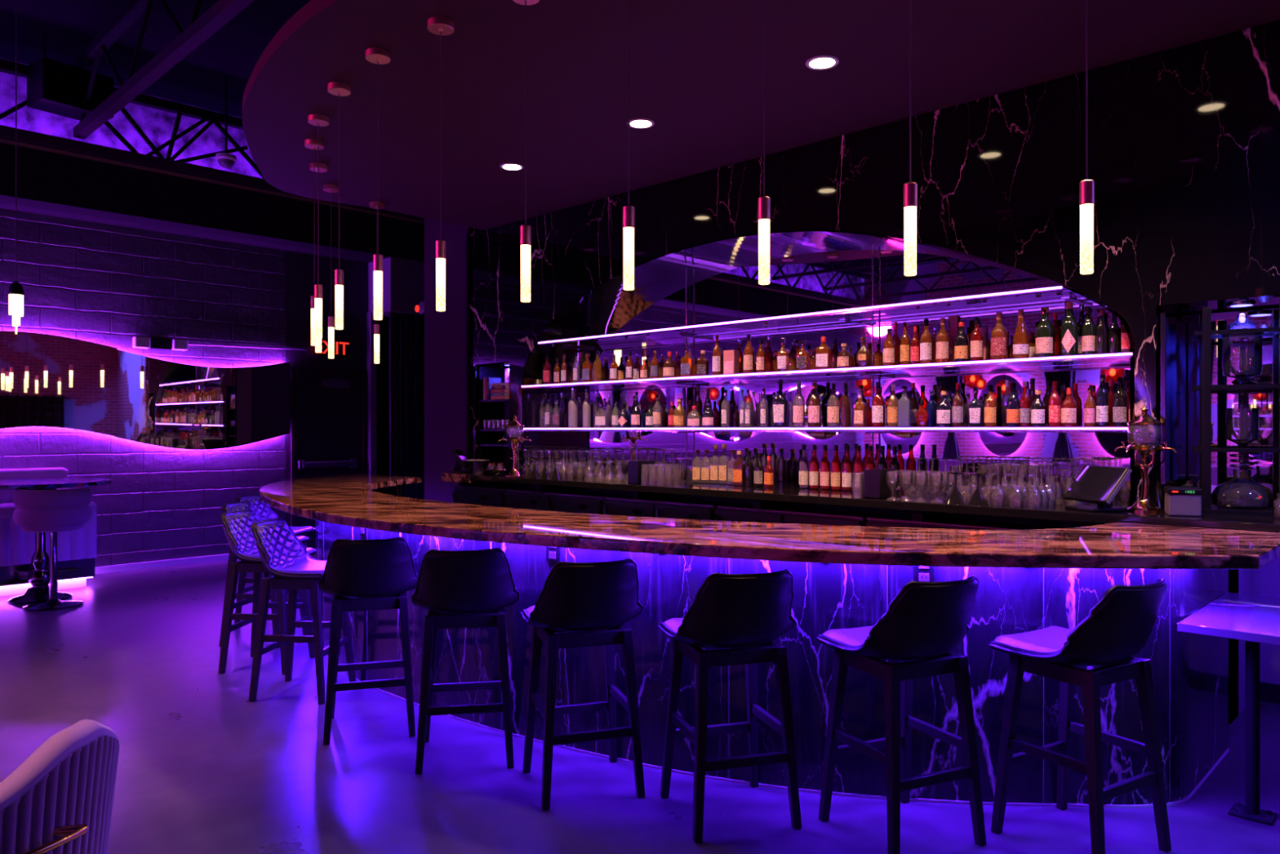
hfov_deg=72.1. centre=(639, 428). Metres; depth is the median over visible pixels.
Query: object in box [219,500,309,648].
bar stool
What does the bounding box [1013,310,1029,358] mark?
liquor bottle
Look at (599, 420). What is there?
liquor bottle
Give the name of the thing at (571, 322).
trim
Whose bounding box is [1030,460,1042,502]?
glass
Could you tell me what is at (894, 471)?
goblet
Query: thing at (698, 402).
liquor bottle
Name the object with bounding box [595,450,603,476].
wine glass
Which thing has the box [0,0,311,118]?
ceiling
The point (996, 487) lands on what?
wine glass
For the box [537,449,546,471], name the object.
wine glass
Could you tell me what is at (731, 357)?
carton
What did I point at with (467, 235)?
trim
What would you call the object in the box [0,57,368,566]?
wall
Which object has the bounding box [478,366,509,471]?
case
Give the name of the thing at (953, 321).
carton
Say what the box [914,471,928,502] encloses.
goblet
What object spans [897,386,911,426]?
liquor bottle
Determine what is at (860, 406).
liquor bottle
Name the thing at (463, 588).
bar stool
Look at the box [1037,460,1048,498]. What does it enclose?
glass
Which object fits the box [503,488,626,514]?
cooler
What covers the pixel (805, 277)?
mirror
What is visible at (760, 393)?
liquor bottle
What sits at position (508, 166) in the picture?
recessed light
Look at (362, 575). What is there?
bar stool
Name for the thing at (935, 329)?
liquor bottle
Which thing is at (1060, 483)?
glass
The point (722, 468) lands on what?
liquor bottle
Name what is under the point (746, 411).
liquor bottle
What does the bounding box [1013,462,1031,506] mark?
wine glass
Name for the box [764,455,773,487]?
liquor bottle
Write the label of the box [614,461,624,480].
coupe glass
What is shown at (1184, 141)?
wall
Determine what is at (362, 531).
wall outlet
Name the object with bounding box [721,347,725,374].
liquor bottle
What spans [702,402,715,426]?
liquor bottle
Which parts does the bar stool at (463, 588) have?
leg, leg, seat frame, leg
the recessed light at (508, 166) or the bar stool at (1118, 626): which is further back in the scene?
the recessed light at (508, 166)
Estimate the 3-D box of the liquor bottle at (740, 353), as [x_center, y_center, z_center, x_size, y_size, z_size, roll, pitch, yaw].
[0.728,-0.524,6.459,0.059,0.273,0.059,0,0,22]
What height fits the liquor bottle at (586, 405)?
0.317 m
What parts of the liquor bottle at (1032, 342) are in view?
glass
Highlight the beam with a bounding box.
[0,142,424,262]
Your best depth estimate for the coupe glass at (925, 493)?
5.13 m
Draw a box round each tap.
[1114,441,1126,451]
[1125,441,1136,453]
[1160,441,1176,453]
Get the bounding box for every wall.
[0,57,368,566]
[469,20,1279,508]
[677,478,1279,724]
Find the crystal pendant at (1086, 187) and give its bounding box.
[1079,0,1093,274]
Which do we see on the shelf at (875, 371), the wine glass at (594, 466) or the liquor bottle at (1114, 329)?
the liquor bottle at (1114, 329)
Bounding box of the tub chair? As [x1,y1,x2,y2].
[0,719,119,853]
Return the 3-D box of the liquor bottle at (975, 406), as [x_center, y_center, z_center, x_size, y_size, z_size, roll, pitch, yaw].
[1.938,-0.127,5.080,0.077,0.229,0.062,0,0,31]
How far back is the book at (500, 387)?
8.14 m
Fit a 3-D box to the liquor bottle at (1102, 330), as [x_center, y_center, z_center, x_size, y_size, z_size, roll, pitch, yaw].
[2.423,-0.505,4.612,0.057,0.236,0.057,0,0,33]
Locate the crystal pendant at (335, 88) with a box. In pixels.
[327,81,351,329]
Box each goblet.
[885,471,899,499]
[893,470,906,498]
[899,470,912,497]
[899,471,913,501]
[906,471,920,499]
[913,470,927,498]
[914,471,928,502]
[920,471,934,500]
[928,471,942,499]
[928,472,943,502]
[935,471,949,501]
[942,471,956,499]
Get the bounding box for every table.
[0,477,111,604]
[1177,591,1279,825]
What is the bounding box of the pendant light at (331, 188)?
[323,184,338,358]
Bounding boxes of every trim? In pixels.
[0,138,424,223]
[366,311,376,474]
[465,232,470,470]
[523,231,1134,506]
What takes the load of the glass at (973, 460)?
on the countertop at (781, 495)
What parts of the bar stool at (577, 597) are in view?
leg, leg, seat frame, leg, leg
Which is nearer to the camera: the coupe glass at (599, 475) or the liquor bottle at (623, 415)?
the coupe glass at (599, 475)
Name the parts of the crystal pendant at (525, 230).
crystal rod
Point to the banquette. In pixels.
(76, 548)
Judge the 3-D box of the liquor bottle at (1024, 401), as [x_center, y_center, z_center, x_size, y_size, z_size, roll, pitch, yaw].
[2.138,-0.139,4.887,0.052,0.252,0.054,0,0,29]
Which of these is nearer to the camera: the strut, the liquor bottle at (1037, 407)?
the liquor bottle at (1037, 407)
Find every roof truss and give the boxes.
[0,58,424,220]
[73,0,254,139]
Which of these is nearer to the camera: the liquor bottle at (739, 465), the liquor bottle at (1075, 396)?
the liquor bottle at (1075, 396)
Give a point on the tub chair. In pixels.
(60, 799)
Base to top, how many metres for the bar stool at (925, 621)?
0.981 m
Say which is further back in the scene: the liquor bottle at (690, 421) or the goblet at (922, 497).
the liquor bottle at (690, 421)
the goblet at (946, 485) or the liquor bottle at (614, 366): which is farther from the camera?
the liquor bottle at (614, 366)
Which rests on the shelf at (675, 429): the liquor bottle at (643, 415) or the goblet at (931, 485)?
the liquor bottle at (643, 415)
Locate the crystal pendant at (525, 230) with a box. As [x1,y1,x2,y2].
[512,0,539,302]
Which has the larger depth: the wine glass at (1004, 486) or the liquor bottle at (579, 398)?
the liquor bottle at (579, 398)
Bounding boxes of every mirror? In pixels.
[0,330,289,449]
[557,240,1129,502]
[1179,308,1276,504]
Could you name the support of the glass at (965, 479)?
on the countertop at (781, 495)
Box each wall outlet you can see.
[360,527,366,537]
[546,546,559,562]
[913,565,933,582]
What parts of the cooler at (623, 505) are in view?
handle, door, handle, trim, door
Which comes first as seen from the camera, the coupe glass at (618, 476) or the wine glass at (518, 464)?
the coupe glass at (618, 476)
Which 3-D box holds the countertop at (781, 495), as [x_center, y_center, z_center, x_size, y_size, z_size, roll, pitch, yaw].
[1.259,0.950,5.597,7.770,1.100,0.799,0,0,44]
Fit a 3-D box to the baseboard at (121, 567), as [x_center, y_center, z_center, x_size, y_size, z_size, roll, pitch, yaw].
[-8.497,1.465,6.156,0.025,0.070,12.240,0,0,44]
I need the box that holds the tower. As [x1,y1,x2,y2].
[1191,303,1279,515]
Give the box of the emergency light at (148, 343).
[132,336,187,351]
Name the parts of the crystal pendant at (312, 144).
crystal rod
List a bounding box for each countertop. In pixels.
[258,473,1279,568]
[440,472,1279,533]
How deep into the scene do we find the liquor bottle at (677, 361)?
6.86 m
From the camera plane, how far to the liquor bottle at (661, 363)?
6.97 m
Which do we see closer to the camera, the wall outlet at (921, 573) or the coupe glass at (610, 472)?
the wall outlet at (921, 573)
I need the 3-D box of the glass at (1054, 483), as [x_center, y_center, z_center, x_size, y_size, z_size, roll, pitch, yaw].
[2.227,0.287,4.758,0.066,0.225,0.064,0,0,45]
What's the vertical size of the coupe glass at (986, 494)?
0.150 m
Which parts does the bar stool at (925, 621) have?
leg, leg, seat frame, leg, leg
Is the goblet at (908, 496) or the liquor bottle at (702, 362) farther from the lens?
the liquor bottle at (702, 362)
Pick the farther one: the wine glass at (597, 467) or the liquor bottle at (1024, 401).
the wine glass at (597, 467)
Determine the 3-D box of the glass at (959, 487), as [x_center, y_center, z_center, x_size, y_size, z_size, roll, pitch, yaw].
[1.778,0.354,4.818,0.084,0.090,0.082,0,0,15]
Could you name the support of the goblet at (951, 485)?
on the countertop at (781, 495)
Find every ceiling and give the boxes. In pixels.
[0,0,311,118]
[242,0,1279,230]
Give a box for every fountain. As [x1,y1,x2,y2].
[497,414,531,476]
[1114,404,1176,512]
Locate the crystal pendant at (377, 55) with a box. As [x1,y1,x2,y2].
[365,47,391,319]
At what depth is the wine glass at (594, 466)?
7.36 m
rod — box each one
[685,267,687,479]
[871,244,873,456]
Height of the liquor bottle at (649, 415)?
0.183 m
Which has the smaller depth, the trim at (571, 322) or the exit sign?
the trim at (571, 322)
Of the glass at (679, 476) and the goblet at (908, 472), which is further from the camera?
the glass at (679, 476)
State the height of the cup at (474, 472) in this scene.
0.022 m
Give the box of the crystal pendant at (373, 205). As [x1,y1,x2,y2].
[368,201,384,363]
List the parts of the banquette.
seat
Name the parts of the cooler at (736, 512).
handle, door, trim, door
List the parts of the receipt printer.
lid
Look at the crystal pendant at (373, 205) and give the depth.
7.24 m
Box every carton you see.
[723,350,738,374]
[947,315,960,361]
[979,327,988,359]
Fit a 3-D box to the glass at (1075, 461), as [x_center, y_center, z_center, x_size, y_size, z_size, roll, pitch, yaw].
[2.349,0.287,4.765,0.066,0.225,0.064,0,0,-37]
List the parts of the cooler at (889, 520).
door, trim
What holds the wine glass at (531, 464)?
on the countertop at (781, 495)
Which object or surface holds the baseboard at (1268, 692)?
attached to the wall at (1264, 580)
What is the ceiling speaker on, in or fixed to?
hanging from the ceiling at (233, 51)
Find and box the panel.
[368,257,424,316]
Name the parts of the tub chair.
handle, handle post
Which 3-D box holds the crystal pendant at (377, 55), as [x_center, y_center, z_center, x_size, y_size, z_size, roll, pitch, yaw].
[-1.295,-1.200,4.351,0.119,1.320,0.119,0,0,44]
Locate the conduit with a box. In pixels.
[187,342,307,350]
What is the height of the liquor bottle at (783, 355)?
0.231 m
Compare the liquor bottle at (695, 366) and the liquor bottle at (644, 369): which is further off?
the liquor bottle at (644, 369)
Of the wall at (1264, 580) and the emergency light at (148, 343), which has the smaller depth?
the wall at (1264, 580)
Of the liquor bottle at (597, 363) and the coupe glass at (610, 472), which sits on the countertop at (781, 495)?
the coupe glass at (610, 472)
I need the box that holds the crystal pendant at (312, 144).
[304,138,324,346]
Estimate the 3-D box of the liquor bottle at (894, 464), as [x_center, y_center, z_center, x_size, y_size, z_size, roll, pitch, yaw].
[1.582,0.253,5.466,0.065,0.295,0.067,0,0,32]
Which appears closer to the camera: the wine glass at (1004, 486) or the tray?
the wine glass at (1004, 486)
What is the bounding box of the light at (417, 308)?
[414,305,419,311]
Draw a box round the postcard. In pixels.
[504,368,509,382]
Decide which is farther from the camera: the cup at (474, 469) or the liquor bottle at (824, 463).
the cup at (474, 469)
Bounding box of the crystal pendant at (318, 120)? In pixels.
[307,114,328,338]
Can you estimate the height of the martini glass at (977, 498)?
0.165 m
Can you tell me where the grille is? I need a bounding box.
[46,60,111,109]
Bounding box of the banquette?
[0,466,96,595]
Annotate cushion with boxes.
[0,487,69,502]
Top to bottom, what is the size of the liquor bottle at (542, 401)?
0.243 m
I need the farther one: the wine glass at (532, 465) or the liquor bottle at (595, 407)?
the liquor bottle at (595, 407)
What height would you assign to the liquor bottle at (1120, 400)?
0.253 m
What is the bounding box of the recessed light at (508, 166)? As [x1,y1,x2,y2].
[499,163,524,170]
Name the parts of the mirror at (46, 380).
glass, glass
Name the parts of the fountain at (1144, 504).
lid, figure stem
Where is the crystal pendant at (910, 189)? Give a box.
[903,0,917,275]
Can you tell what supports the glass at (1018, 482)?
on the countertop at (781, 495)
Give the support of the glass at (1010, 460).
on the countertop at (781, 495)
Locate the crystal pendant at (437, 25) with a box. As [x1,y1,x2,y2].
[426,16,453,311]
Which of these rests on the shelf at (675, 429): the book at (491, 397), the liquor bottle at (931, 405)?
the liquor bottle at (931, 405)
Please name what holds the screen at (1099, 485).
on the countertop at (781, 495)
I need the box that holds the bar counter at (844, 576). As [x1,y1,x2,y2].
[258,473,1279,808]
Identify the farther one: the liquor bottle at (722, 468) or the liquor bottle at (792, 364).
the liquor bottle at (722, 468)
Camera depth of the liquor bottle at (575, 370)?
7.46 m
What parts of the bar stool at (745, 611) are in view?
leg, leg, seat frame, leg, leg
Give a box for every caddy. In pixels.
[627,460,654,484]
[863,468,895,499]
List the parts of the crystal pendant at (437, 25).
crystal rod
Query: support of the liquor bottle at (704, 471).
on the countertop at (781, 495)
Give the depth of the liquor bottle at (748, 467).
6.16 m
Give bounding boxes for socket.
[549,551,555,559]
[919,565,928,568]
[919,573,928,582]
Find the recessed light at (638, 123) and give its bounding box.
[626,118,654,128]
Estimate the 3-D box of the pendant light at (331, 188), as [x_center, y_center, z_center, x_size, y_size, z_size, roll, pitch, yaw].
[-2.367,-1.200,6.746,0.119,1.320,0.119,0,0,44]
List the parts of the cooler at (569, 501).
handle, door, handle, trim, door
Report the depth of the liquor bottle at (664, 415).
6.95 m
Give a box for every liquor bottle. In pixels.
[538,400,544,427]
[542,354,551,384]
[544,395,552,427]
[551,400,559,427]
[553,358,560,383]
[558,391,564,427]
[560,354,567,383]
[563,404,568,427]
[567,362,573,382]
[568,387,577,427]
[573,351,580,382]
[577,397,582,427]
[582,353,592,382]
[582,389,591,427]
[592,390,599,427]
[593,350,602,381]
[595,404,608,427]
[602,358,608,381]
[605,395,613,427]
[609,354,617,380]
[611,401,618,427]
[617,356,625,380]
[617,404,629,427]
[626,351,633,379]
[628,406,631,427]
[631,400,641,427]
[633,354,640,379]
[640,359,648,378]
[640,407,646,427]
[645,404,653,426]
[650,350,659,377]
[653,395,662,426]
[659,354,664,377]
[661,404,667,427]
[662,351,675,377]
[668,401,674,426]
[673,398,685,426]
[674,351,680,377]
[680,347,693,376]
[686,400,693,426]
[687,405,701,426]
[692,448,702,483]
[693,357,697,376]
[693,385,702,426]
[697,350,708,375]
[701,448,710,483]
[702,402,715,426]
[703,388,711,411]
[710,444,719,484]
[712,334,721,374]
[718,444,729,484]
[720,389,729,426]
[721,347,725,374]
[727,449,736,484]
[732,405,739,426]
[733,450,745,485]
[737,338,743,373]
[739,389,745,426]
[743,333,754,373]
[744,389,751,426]
[744,450,754,485]
[749,389,757,426]
[754,453,764,486]
[756,338,764,372]
[756,391,764,426]
[760,388,768,426]
[764,336,773,372]
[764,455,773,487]
[772,350,777,371]
[773,378,788,426]
[777,337,789,371]
[788,347,796,370]
[792,382,804,426]
[795,340,809,370]
[799,444,808,488]
[808,382,821,426]
[808,444,819,488]
[809,347,815,369]
[815,336,831,368]
[820,444,830,489]
[826,383,839,426]
[831,338,839,368]
[831,444,841,490]
[837,342,850,368]
[840,382,850,426]
[842,444,853,491]
[853,391,866,426]
[853,444,864,491]
[856,336,871,366]
[865,445,875,469]
[866,398,872,426]
[871,382,884,426]
[873,343,883,366]
[876,445,888,468]
[882,328,895,365]
[887,384,898,426]
[888,445,900,493]
[892,321,900,364]
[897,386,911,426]
[900,321,910,364]
[907,382,918,426]
[910,325,919,364]
[915,398,928,426]
[920,319,932,363]
[926,390,936,426]
[932,327,937,363]
[936,317,949,362]
[936,381,943,426]
[936,391,951,426]
[951,382,964,426]
[954,321,968,361]
[963,392,970,426]
[968,386,982,426]
[970,317,983,360]
[984,385,996,426]
[986,339,991,359]
[991,311,1007,359]
[1001,379,1009,426]
[1006,382,1019,426]
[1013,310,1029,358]
[1019,381,1030,426]
[1028,378,1035,426]
[1029,332,1035,357]
[1031,390,1045,426]
[1035,306,1053,357]
[1042,380,1052,426]
[1048,381,1061,426]
[1053,312,1061,355]
[1061,302,1078,355]
[1061,387,1077,426]
[1062,301,1069,320]
[1071,383,1081,426]
[1077,304,1084,355]
[1081,306,1095,355]
[1084,387,1096,426]
[1096,309,1108,354]
[1096,374,1108,426]
[1107,378,1115,426]
[1108,312,1120,353]
[1112,377,1128,426]
[1120,321,1134,352]
[1128,402,1129,422]
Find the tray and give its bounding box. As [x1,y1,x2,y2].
[482,462,510,475]
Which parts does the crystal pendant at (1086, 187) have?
crystal rod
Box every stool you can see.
[13,487,92,610]
[217,508,316,675]
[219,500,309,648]
[234,493,315,625]
[248,517,355,704]
[318,536,418,744]
[411,547,519,773]
[520,558,644,810]
[657,568,801,842]
[816,575,986,853]
[988,577,1171,853]
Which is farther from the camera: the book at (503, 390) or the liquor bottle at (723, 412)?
the book at (503, 390)
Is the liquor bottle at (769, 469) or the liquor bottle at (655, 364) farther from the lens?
the liquor bottle at (655, 364)
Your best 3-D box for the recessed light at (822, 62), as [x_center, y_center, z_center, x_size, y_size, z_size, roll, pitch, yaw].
[0.925,-1.857,4.468,0.167,0.006,0.167,0,0,44]
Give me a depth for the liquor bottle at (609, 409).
7.39 m
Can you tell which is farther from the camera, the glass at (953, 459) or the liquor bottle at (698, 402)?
the liquor bottle at (698, 402)
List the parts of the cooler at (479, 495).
handle, door, trim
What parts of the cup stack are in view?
plate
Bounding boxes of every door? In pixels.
[290,367,367,548]
[1160,312,1186,484]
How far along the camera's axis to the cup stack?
7.79 m
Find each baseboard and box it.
[94,553,238,573]
[1259,681,1279,704]
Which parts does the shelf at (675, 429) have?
glass, edge trim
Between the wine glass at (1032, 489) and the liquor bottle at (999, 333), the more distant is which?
the liquor bottle at (999, 333)
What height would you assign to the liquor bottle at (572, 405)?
0.339 m
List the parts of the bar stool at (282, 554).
leg, leg, seat frame, leg, leg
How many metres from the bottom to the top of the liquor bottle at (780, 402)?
0.328 m
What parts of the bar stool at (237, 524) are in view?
leg, seat frame, leg, leg, leg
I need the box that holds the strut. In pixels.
[120,107,248,162]
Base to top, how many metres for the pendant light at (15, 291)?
2.789 m
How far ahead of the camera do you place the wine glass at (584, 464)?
7.44 m
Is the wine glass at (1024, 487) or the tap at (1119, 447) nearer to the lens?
the tap at (1119, 447)
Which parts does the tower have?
post, post, cross frame, cross frame, cross frame, board, lid, post, post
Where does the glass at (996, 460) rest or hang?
on the countertop at (781, 495)
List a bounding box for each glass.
[517,448,521,473]
[521,448,530,475]
[524,448,532,474]
[528,449,536,475]
[528,457,539,478]
[529,449,539,473]
[532,448,541,471]
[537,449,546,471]
[537,457,550,479]
[538,448,547,474]
[545,450,553,471]
[547,448,556,474]
[548,457,562,479]
[550,450,559,473]
[551,449,561,472]
[556,448,565,470]
[558,450,568,477]
[560,452,567,476]
[561,449,569,476]
[565,450,575,479]
[568,449,578,476]
[568,450,576,477]
[574,450,584,478]
[577,453,586,477]
[578,449,587,476]
[583,450,593,479]
[583,461,595,480]
[586,450,595,475]
[587,449,596,474]
[592,451,603,479]
[593,461,606,481]
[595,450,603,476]
[596,460,605,480]
[602,450,612,474]
[603,462,613,482]
[605,460,615,479]
[612,450,622,474]
[612,462,624,482]
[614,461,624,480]
[622,462,627,483]
[640,464,648,484]
[648,464,657,484]
[654,461,663,481]
[656,464,665,485]
[664,461,675,480]
[664,464,673,484]
[672,464,680,484]
[852,472,863,497]
[859,471,863,497]
[905,471,921,496]
[913,457,924,495]
[922,471,939,497]
[926,457,937,496]
[937,457,944,492]
[940,458,951,497]
[942,471,954,498]
[944,472,966,504]
[947,457,959,488]
[954,458,965,493]
[957,484,972,497]
[961,472,973,497]
[964,458,972,491]
[964,484,977,501]
[966,472,989,505]
[968,458,979,485]
[976,458,986,486]
[981,486,996,503]
[982,459,995,499]
[984,473,998,501]
[987,485,1003,502]
[989,462,1006,506]
[990,458,1000,485]
[997,462,1013,505]
[998,459,1010,485]
[1004,474,1017,499]
[1005,462,1021,503]
[1007,463,1024,507]
[1008,459,1017,499]
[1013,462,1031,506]
[1014,460,1026,496]
[1020,459,1032,500]
[1022,462,1038,505]
[1024,475,1039,503]
[1025,463,1043,508]
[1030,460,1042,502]
[1032,462,1049,507]
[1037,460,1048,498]
[1040,462,1057,506]
[1044,475,1063,505]
[1045,461,1058,493]
[1050,460,1063,500]
[1062,461,1075,504]
[1066,476,1086,505]
[1069,461,1079,502]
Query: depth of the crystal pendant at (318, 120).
5.24 m
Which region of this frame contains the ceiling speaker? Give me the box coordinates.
[26,35,113,120]
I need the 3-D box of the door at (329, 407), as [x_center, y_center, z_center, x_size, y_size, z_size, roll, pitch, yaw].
[-3.867,0.380,10.963,0.120,2.240,0.990,0,0,44]
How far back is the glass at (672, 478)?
6.27 m
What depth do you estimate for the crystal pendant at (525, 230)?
3.72 m
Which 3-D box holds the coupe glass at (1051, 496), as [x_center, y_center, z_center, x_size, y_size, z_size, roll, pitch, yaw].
[2.193,0.325,4.663,0.094,0.150,0.094,0,0,44]
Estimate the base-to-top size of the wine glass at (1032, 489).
0.222 m
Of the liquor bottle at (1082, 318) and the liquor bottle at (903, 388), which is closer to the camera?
the liquor bottle at (1082, 318)
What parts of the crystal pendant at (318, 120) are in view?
crystal rod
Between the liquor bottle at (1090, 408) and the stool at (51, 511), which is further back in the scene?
the stool at (51, 511)
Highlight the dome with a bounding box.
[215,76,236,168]
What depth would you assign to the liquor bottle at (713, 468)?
6.41 m
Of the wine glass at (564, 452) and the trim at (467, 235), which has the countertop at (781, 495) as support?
the wine glass at (564, 452)
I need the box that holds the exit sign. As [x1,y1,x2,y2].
[315,337,349,359]
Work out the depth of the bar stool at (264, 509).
6.91 m
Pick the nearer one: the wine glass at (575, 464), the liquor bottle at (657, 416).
the liquor bottle at (657, 416)
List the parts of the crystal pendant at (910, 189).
crystal rod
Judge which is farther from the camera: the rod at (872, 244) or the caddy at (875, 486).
the rod at (872, 244)
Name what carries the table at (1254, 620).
on the floor
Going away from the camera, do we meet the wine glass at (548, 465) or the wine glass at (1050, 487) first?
the wine glass at (1050, 487)
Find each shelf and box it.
[480,399,509,402]
[480,429,506,431]
[480,443,509,446]
[521,351,1134,391]
[523,426,1128,433]
[537,285,1084,349]
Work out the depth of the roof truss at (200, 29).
7.12 m
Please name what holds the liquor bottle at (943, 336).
on the shelf at (875, 371)
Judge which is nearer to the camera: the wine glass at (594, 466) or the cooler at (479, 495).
the wine glass at (594, 466)
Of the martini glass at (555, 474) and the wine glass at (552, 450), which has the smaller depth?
the martini glass at (555, 474)
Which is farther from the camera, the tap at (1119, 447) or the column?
the column
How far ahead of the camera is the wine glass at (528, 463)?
7.77 m
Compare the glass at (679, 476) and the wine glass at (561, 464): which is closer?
the glass at (679, 476)
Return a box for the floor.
[0,554,1279,853]
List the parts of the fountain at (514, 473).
figure stem, lid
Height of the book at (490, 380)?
0.210 m
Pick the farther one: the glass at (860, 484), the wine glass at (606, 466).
the wine glass at (606, 466)
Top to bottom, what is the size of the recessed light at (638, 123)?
0.006 m
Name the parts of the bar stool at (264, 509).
leg, leg, leg, leg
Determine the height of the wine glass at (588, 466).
0.222 m
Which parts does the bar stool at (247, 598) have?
leg, leg, leg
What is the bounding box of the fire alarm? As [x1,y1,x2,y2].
[414,302,424,314]
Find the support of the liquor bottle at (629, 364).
on the shelf at (875, 371)
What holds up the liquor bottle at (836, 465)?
on the countertop at (781, 495)
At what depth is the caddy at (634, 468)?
6.39 m
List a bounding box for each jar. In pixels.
[487,462,494,468]
[496,462,503,469]
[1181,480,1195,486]
[1273,492,1279,519]
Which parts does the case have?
panel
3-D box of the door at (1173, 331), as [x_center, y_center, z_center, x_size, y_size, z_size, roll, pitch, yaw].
[2.719,-0.150,4.480,0.020,0.840,0.428,0,0,44]
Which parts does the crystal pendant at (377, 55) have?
crystal rod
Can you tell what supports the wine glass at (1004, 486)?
on the countertop at (781, 495)
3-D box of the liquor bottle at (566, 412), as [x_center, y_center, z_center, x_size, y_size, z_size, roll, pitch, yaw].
[-0.650,-0.117,7.791,0.059,0.208,0.059,0,0,21]
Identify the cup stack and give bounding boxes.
[465,459,489,474]
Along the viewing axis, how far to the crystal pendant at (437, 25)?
4.01 m
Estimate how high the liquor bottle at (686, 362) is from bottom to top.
0.220 m
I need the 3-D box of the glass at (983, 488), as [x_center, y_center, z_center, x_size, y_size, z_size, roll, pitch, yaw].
[1.873,0.354,4.725,0.082,0.090,0.084,0,0,-30]
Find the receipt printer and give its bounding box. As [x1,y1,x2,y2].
[1164,485,1202,516]
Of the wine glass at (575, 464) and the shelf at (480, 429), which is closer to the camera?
the wine glass at (575, 464)
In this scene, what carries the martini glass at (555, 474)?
on the countertop at (781, 495)
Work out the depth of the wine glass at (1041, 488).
4.51 m
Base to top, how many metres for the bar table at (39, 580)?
1.038 m
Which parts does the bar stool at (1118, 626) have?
leg, leg, seat frame, leg, leg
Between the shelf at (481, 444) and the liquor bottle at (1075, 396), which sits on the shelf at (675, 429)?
the liquor bottle at (1075, 396)
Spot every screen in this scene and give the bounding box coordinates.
[449,448,473,473]
[1062,465,1132,511]
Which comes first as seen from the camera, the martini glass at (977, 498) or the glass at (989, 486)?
the martini glass at (977, 498)
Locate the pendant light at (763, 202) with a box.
[757,0,770,284]
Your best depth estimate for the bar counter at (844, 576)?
3.63 m
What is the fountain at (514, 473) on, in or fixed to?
on the countertop at (781, 495)
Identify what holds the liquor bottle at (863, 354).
on the shelf at (875, 371)
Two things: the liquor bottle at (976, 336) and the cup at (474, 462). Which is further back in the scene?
the cup at (474, 462)
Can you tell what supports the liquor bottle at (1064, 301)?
on the shelf at (875, 371)
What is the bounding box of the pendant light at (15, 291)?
[8,7,24,333]
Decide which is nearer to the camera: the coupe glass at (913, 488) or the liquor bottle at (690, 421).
the coupe glass at (913, 488)
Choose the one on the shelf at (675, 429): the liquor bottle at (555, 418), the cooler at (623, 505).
the liquor bottle at (555, 418)
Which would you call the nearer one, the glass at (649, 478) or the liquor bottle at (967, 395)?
the liquor bottle at (967, 395)
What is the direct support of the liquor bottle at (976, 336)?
on the shelf at (875, 371)
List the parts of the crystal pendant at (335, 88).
crystal rod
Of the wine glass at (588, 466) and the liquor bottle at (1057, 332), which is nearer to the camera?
the liquor bottle at (1057, 332)
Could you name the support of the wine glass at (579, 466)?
on the countertop at (781, 495)
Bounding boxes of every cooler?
[453,484,526,506]
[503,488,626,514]
[603,495,737,519]
[715,503,884,526]
[866,514,1068,529]
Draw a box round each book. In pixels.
[483,377,484,399]
[484,377,487,399]
[487,377,501,399]
[490,382,508,386]
[490,388,508,393]
[490,392,508,395]
[490,395,508,399]
[491,385,508,389]
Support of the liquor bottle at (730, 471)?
on the countertop at (781, 495)
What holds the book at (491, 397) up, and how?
on the case
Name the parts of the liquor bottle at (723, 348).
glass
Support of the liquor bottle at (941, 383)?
on the shelf at (675, 429)
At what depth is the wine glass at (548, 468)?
7.73 m
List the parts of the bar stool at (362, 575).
leg, leg, seat frame, leg, leg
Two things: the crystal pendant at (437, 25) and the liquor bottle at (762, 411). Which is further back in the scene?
the liquor bottle at (762, 411)
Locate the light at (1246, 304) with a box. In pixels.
[1226,301,1256,306]
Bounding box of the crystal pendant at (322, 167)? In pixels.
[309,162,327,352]
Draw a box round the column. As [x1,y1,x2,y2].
[424,217,469,502]
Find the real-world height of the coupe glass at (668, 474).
0.150 m
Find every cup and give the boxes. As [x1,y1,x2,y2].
[472,461,482,463]
[472,463,482,466]
[472,466,482,468]
[472,468,482,471]
[472,471,482,474]
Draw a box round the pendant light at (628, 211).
[622,0,635,290]
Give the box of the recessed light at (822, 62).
[805,55,839,70]
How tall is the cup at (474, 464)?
0.022 m
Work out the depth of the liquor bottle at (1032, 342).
4.98 m
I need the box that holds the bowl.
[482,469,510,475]
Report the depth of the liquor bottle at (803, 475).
5.91 m
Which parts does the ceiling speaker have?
hanger rod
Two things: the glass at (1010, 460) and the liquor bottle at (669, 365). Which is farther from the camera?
the liquor bottle at (669, 365)
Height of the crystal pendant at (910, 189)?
1.320 m
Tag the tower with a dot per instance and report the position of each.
(1205, 334)

